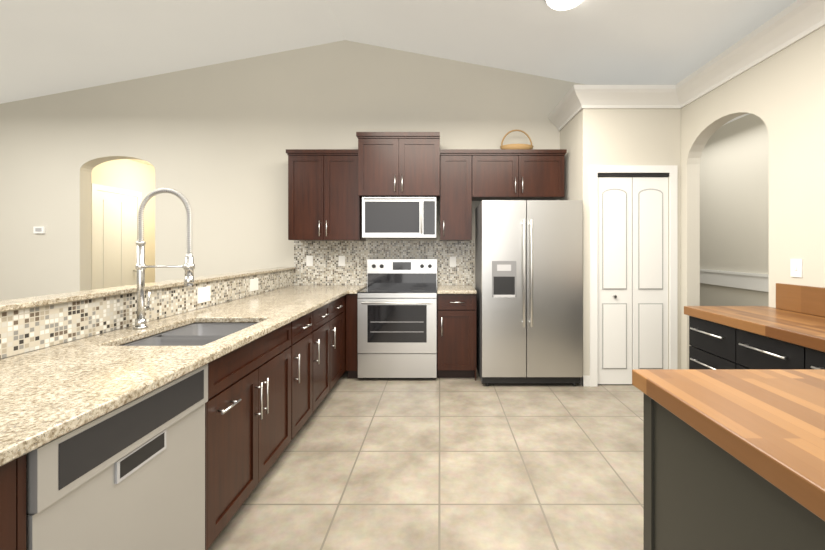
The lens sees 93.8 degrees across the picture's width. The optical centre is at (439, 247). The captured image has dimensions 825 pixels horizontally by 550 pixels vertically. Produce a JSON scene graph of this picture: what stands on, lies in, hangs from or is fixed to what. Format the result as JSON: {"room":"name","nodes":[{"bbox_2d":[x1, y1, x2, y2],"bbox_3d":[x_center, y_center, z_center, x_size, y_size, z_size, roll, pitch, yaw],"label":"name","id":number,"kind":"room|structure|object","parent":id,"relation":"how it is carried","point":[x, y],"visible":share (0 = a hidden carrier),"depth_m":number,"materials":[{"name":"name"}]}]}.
{"room":"kitchen","nodes":[
{"label":"kitchen","id":0,"kind":"room"},
{"bbox_2d":[91,159,154,282],"bbox_3d":[-4.825,0.000,5.900,0.150,2.700,2.500,0,0,0],"label":"wall","id":1,"kind":"structure","parent":0,"point":[128,174],"depth_m":6.09,"materials":[{"name":"paint"}]},
{"bbox_2d":[91,183,141,289],"bbox_3d":[-4.736,0.235,5.665,0.020,2.230,0.870,0,0,0],"label":"door frame","id":2,"kind":"structure","parent":1,"relation":"attached to","point":[96,187],"depth_m":5.28,"materials":[{"name":"white"}]},
{"bbox_2d":[97,190,136,288],"bbox_3d":[-4.698,0.272,5.665,0.097,2.137,0.704,0,0,0],"label":"hall door","id":3,"kind":"structure","parent":1,"relation":"in","point":[116,239],"depth_m":5.63,"materials":[{"name":"white wood"}]},
{"bbox_2d":[129,159,153,166],"bbox_3d":[-3.950,-1.400,5.900,1.900,0.100,2.500,0,0,0],"label":"ceiling","id":4,"kind":"structure","parent":0,"point":[143,162],"depth_m":6.01,"materials":[{"name":"paint"}]},
{"bbox_2d":[0,285,291,359],"bbox_3d":[-1.775,0.797,1.000,0.130,1.105,7.000,0,0,0],"label":"wall","id":5,"kind":"structure","parent":0,"point":[125,327],"depth_m":2.02,"materials":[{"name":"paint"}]},
{"bbox_2d":[0,269,293,358],"bbox_3d":[-1.706,0.337,1.000,0.008,0.184,6.999,0,0,0],"label":"backsplash","id":6,"kind":"structure","parent":5,"relation":"attached to","point":[23,330],"depth_m":1.94,"materials":[{"name":"tile"}]},
{"bbox_2d":[197,286,210,303],"bbox_3d":[-1.698,0.335,2.770,0.006,0.110,0.150,0,0,0],"label":"electrical outlet","id":7,"kind":"object","parent":6,"relation":"attached to","point":[203,294],"visible":1,"depth_m":2.76,"materials":[{"name":"white plastic"}]},
{"bbox_2d":[250,278,257,291],"bbox_3d":[-1.698,0.335,3.520,0.006,0.110,0.150,0,0,0],"label":"electrical outlet","id":8,"kind":"object","parent":6,"relation":"attached to","point":[253,284],"visible":1,"depth_m":3.50,"materials":[{"name":"white plastic"}]},
{"bbox_2d":[0,267,295,311],"bbox_3d":[-1.765,0.233,0.999,0.174,0.023,6.998,0,0,0],"label":"ledge","id":9,"kind":"object","parent":5,"relation":"on","point":[19,303],"depth_m":1.96,"materials":[{"name":"stone"}]},
{"bbox_2d":[0,40,584,300],"bbox_3d":[-2.259,-0.540,4.575,9.483,3.780,0.150,0,0,0],"label":"wall","id":10,"kind":"structure","parent":0,"point":[212,143],"depth_m":4.50,"materials":[{"name":"paint"}]},
{"bbox_2d":[33,227,45,232],"bbox_3d":[-4.670,-0.210,4.487,0.120,0.080,0.023,0,0,0],"label":"thermostat","id":11,"kind":"object","parent":10,"relation":"attached to","point":[39,229],"visible":0.93,"depth_m":4.48,"materials":[{"name":"white plastic"}]},
{"bbox_2d":[286,149,365,239],"bbox_3d":[-1.252,-0.571,4.323,0.774,0.970,0.346,0,0,0],"label":"upper cabinet","id":12,"kind":"object","parent":10,"relation":"attached to","point":[328,189],"depth_m":4.16,"materials":[{"name":"brown wood"}]},
{"bbox_2d":[294,241,473,284],"bbox_3d":[-0.651,0.172,4.496,2.102,0.515,0.008,0,0,0],"label":"backsplash","id":13,"kind":"structure","parent":10,"relation":"attached to","point":[325,269],"depth_m":4.49,"materials":[{"name":"tile"}]},
{"bbox_2d":[306,256,312,265],"bbox_3d":[-1.520,0.150,4.487,0.075,0.120,0.008,0,0,0],"label":"electrical outlet","id":14,"kind":"object","parent":13,"relation":"attached to","point":[309,260],"visible":1,"depth_m":4.49,"materials":[{"name":"white plastic"}]},
{"bbox_2d":[338,256,344,265],"bbox_3d":[-1.145,0.150,4.487,0.075,0.120,0.008,0,0,0],"label":"electrical outlet","id":15,"kind":"object","parent":13,"relation":"attached to","point":[341,260],"visible":1,"depth_m":4.49,"materials":[{"name":"white plastic"}]},
{"bbox_2d":[450,257,455,266],"bbox_3d":[0.150,0.160,4.487,0.075,0.120,0.008,0,0,0],"label":"electrical outlet","id":16,"kind":"object","parent":13,"relation":"attached to","point":[452,261],"visible":1,"depth_m":4.49,"materials":[{"name":"white plastic"}]},
{"bbox_2d":[358,132,441,200],"bbox_3d":[-0.432,-0.880,4.268,0.859,0.660,0.456,0,0,0],"label":"upper cabinet","id":17,"kind":"object","parent":10,"relation":"attached to","point":[390,164],"depth_m":4.05,"materials":[{"name":"brown wood"}]},
{"bbox_2d":[362,197,436,238],"bbox_3d":[-0.430,-0.323,4.248,0.780,0.425,0.496,0,0,0],"label":"microwave","id":18,"kind":"object","parent":17,"relation":"attached to","point":[399,217],"visible":1,"depth_m":4.05,"materials":[{"name":"grey metal"}]},
{"bbox_2d":[438,149,473,239],"bbox_3d":[0.172,-0.571,4.323,0.341,0.970,0.346,0,0,0],"label":"upper cabinet","id":19,"kind":"object","parent":10,"relation":"attached to","point":[457,164],"depth_m":4.16,"materials":[{"name":"brown wood"}]},
{"bbox_2d":[474,149,565,200],"bbox_3d":[0.846,-0.803,4.323,0.998,0.506,0.346,0,0,0],"label":"upper cabinet","id":20,"kind":"object","parent":10,"relation":"attached to","point":[499,174],"depth_m":4.16,"materials":[{"name":"brown wood"}]},
{"bbox_2d":[500,129,532,148],"bbox_3d":[0.860,-1.194,4.320,0.380,0.274,0.231,0,0,0],"label":"decorative basket","id":21,"kind":"object","parent":20,"relation":"on","point":[517,146],"visible":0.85,"depth_m":4.25,"materials":[{"name":"brown wicker"}]},
{"bbox_2d":[0,0,796,124],"bbox_3d":[-1.700,-1.927,2.200,11.000,1.247,10.400,0,0,0],"label":"ceiling","id":22,"kind":"structure","parent":0,"point":[48,47],"depth_m":3.78,"materials":[{"name":"paint"}]},
{"bbox_2d":[545,0,582,9],"bbox_3d":[1.000,-2.010,3.050,0.340,0.160,0.340,0,0,0],"label":"dome ceiling light","id":23,"kind":"object","parent":22,"relation":"attached to","point":[561,4],"visible":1,"depth_m":3.07,"materials":[{"name":"white glass"}]},
{"bbox_2d":[208,365,643,549],"bbox_3d":[-1.700,1.400,2.200,11.000,0.100,10.400,0,0,0],"label":"floor","id":24,"kind":"structure","parent":0,"point":[417,464],"depth_m":2.31,"materials":[{"name":"tile"}]},
{"bbox_2d":[0,454,25,549],"bbox_3d":[-1.329,0.908,0.565,0.738,0.884,0.655,0,0,0],"label":"base cabinet","id":25,"kind":"object","parent":24,"relation":"on","point":[13,473],"depth_m":0.87,"materials":[{"name":"brown wood"}]},
{"bbox_2d":[26,364,207,549],"bbox_3d":[-1.251,0.909,1.235,0.618,0.881,0.664,0,0,0],"label":"dishwasher","id":26,"kind":"object","parent":24,"relation":"on","point":[130,475],"visible":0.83,"depth_m":1.18,"materials":[{"name":"grey metal"}]},
{"bbox_2d":[205,351,295,549],"bbox_3d":[-1.329,1.020,2.039,0.738,0.661,0.896,0,0,0],"label":"base cabinet","id":27,"kind":"object","parent":24,"relation":"on","point":[268,393],"depth_m":1.88,"materials":[{"name":"brown wood"}]},
{"bbox_2d":[226,308,319,433],"bbox_3d":[-1.329,0.908,2.700,0.738,0.884,0.542,0,0,0],"label":"base cabinet","id":28,"kind":"object","parent":24,"relation":"on","point":[301,335],"depth_m":2.69,"materials":[{"name":"brown wood"}]},
{"bbox_2d":[0,285,366,465],"bbox_3d":[-1.270,0.448,1.645,0.862,0.035,5.691,0,0,0],"label":"countertop","id":29,"kind":"structure","parent":28,"relation":"on","point":[49,394],"depth_m":1.41,"materials":[{"name":"beige stone"}]},
{"bbox_2d":[133,188,194,328],"bbox_3d":[-1.478,0.052,2.083,0.317,0.754,0.100,0,0,0],"label":"faucet","id":30,"kind":"object","parent":29,"relation":"on","point":[188,266],"visible":1,"depth_m":2.06,"materials":[{"name":"silver metal"}]},
{"bbox_2d":[120,323,256,345],"bbox_3d":[-1.285,0.568,2.045,0.510,0.200,0.730,0,0,0],"label":"sink basin","id":31,"kind":"object","parent":29,"relation":"in","point":[197,334],"visible":0.17,"depth_m":2.17,"materials":[{"name":"silver metal"}]},
{"bbox_2d":[320,300,335,402],"bbox_3d":[-1.329,0.908,3.133,0.738,0.884,0.577,0,0,0],"label":"base cabinet","id":32,"kind":"object","parent":24,"relation":"on","point":[328,311],"depth_m":3.29,"materials":[{"name":"brown wood"}]},
{"bbox_2d":[336,296,343,381],"bbox_3d":[-1.329,0.908,3.552,0.738,0.884,0.516,0,0,0],"label":"base cabinet","id":33,"kind":"object","parent":24,"relation":"on","point":[340,301],"depth_m":3.71,"materials":[{"name":"brown wood"}]},
{"bbox_2d":[344,295,345,371],"bbox_3d":[-1.329,0.908,3.845,0.738,0.884,0.191,0,0,0],"label":"base cabinet","id":34,"kind":"object","parent":24,"relation":"on","point":[344,295],"depth_m":3.89,"materials":[{"name":"brown wood"}]},
{"bbox_2d":[358,259,436,378],"bbox_3d":[-0.434,0.740,4.160,0.798,1.220,0.655,0,0,0],"label":"range","id":35,"kind":"object","parent":24,"relation":"on","point":[397,318],"visible":1,"depth_m":3.90,"materials":[{"name":"grey metal"}]},
{"bbox_2d":[346,293,475,380],"bbox_3d":[-0.293,0.908,4.188,1.326,0.883,0.612,0,0,0],"label":"base cabinet","id":36,"kind":"object","parent":24,"relation":"on","point":[456,335],"visible":0.94,"depth_m":3.92,"materials":[{"name":"brown wood"}]},
{"bbox_2d":[437,285,476,293],"bbox_3d":[0.172,0.448,4.188,0.401,0.035,0.606,0,0,0],"label":"countertop","id":37,"kind":"structure","parent":36,"relation":"on","point":[456,289],"depth_m":3.99,"materials":[{"name":"beige stone"}]},
{"bbox_2d":[475,200,582,386],"bbox_3d":[0.890,0.445,4.056,0.970,1.810,0.828,0,0,0],"label":"refrigerator","id":38,"kind":"object","parent":24,"relation":"on","point":[529,284],"visible":1,"depth_m":3.71,"materials":[{"name":"grey metal"}]},
{"bbox_2d":[689,316,732,368],"bbox_3d":[2.073,0.916,2.550,0.566,0.868,0.440,0,0,0],"label":"base cabinet","id":39,"kind":"object","parent":24,"relation":"on","point":[714,345],"depth_m":2.55,"materials":[{"name":"black wood"}]},
{"bbox_2d":[644,393,824,549],"bbox_3d":[1.188,0.913,0.172,0.993,0.873,2.274,0,0,0],"label":"kitchen island","id":40,"kind":"object","parent":24,"relation":"on","point":[702,492],"visible":0.46,"depth_m":1.01,"materials":[{"name":"grey paint"}]},
{"bbox_2d":[632,369,824,520],"bbox_3d":[1.192,0.448,0.168,1.055,0.055,2.336,0,0,0],"label":"island countertop","id":41,"kind":"structure","parent":40,"relation":"on","point":[768,425],"depth_m":0.98,"materials":[{"name":"brown wood"}]},
{"bbox_2d":[733,328,796,368],"bbox_3d":[2.073,0.916,2.110,0.566,0.868,0.440,0,0,0],"label":"base cabinet","id":42,"kind":"object","parent":24,"relation":"on","point":[750,350],"depth_m":2.14,"materials":[{"name":"black wood"}]},
{"bbox_2d":[684,283,824,351],"bbox_3d":[2.061,0.361,2.115,0.591,0.237,1.350,0,0,0],"label":"countertop","id":43,"kind":"structure","parent":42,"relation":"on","point":[796,315],"depth_m":2.36,"materials":[{"name":"brown wood"}]},
{"bbox_2d":[797,345,824,368],"bbox_3d":[2.073,0.916,1.670,0.566,0.868,0.440,0,0,0],"label":"base cabinet","id":44,"kind":"object","parent":24,"relation":"on","point":[807,358],"depth_m":1.87,"materials":[{"name":"black wood"}]},
{"bbox_2d":[560,109,680,375],"bbox_3d":[1.870,-0.095,4.125,0.980,2.890,0.750,0,0,0],"label":"wall","id":45,"kind":"structure","parent":0,"point":[588,137],"depth_m":3.77,"materials":[{"name":"paint"}]},
{"bbox_2d":[548,93,578,130],"bbox_3d":[1.332,-1.453,4.139,0.136,0.176,0.719,0,0,0],"label":"crown molding","id":46,"kind":"structure","parent":45,"relation":"attached to","point":[560,116],"depth_m":4.18,"materials":[{"name":"white wood"}]},
{"bbox_2d":[580,376,589,385],"bbox_3d":[-2.321,1.300,0.750,9.359,0.100,7.499,0,0,0],"label":"baseboard","id":47,"kind":"structure","parent":45,"relation":"attached to","point":[585,380],"depth_m":3.76,"materials":[{"name":"white wood"}]},
{"bbox_2d":[568,85,675,111],"bbox_3d":[1.744,-1.453,3.702,0.960,0.176,0.137,0,0,0],"label":"crown molding","id":48,"kind":"structure","parent":45,"relation":"attached to","point":[580,97],"depth_m":3.69,"materials":[{"name":"white wood"}]},
{"bbox_2d":[598,177,667,383],"bbox_3d":[1.890,0.322,3.784,0.702,2.033,0.056,0,0,0],"label":"bifold door","id":49,"kind":"structure","parent":45,"relation":"in","point":[632,273],"depth_m":3.77,"materials":[{"name":"white wood"}]},
{"bbox_2d":[590,165,677,386],"bbox_3d":[1.890,0.273,3.776,0.850,2.155,0.048,0,0,0],"label":"trim","id":50,"kind":"structure","parent":45,"relation":"attached to","point":[669,171],"depth_m":3.75,"materials":[{"name":"white paint"}]},
{"bbox_2d":[700,114,768,306],"bbox_3d":[3.675,-0.129,2.100,0.150,2.959,10.200,0,0,0],"label":"wall","id":51,"kind":"structure","parent":0,"point":[734,197],"depth_m":4.69,"materials":[{"name":"paint"}]},
{"bbox_2d":[681,26,824,368],"bbox_3d":[2.421,-0.095,0.750,0.163,2.890,7.500,0,0,0],"label":"wall","id":52,"kind":"structure","parent":0,"point":[781,94],"depth_m":2.66,"materials":[{"name":"paint"}]},
{"bbox_2d":[672,0,824,108],"bbox_3d":[2.292,-1.453,0.385,0.136,0.176,6.770,0,0,0],"label":"crown molding","id":53,"kind":"structure","parent":52,"relation":"attached to","point":[794,22],"depth_m":2.78,"materials":[{"name":"white wood"}]},
{"bbox_2d":[790,259,802,277],"bbox_3d":[2.353,0.132,2.545,0.011,0.120,0.080,0,0,0],"label":"light switch","id":54,"kind":"object","parent":52,"relation":"attached to","point":[796,267],"visible":1,"depth_m":2.54,"materials":[{"name":"white plastic"}]},
{"bbox_3d":[2.980,-0.300,5.925,1.240,3.300,2.550,0,0,0],"label":"wall","id":55,"kind":"structure","parent":0,"visible":0},
{"bbox_2d":[700,269,768,291],"bbox_3d":[3.582,0.385,4.750,0.033,0.190,2.300,0,0,0],"label":"trim","id":56,"kind":"structure","parent":55,"relation":"attached to","point":[753,281],"depth_m":4.64,"materials":[{"name":"white wood"}]}
]}

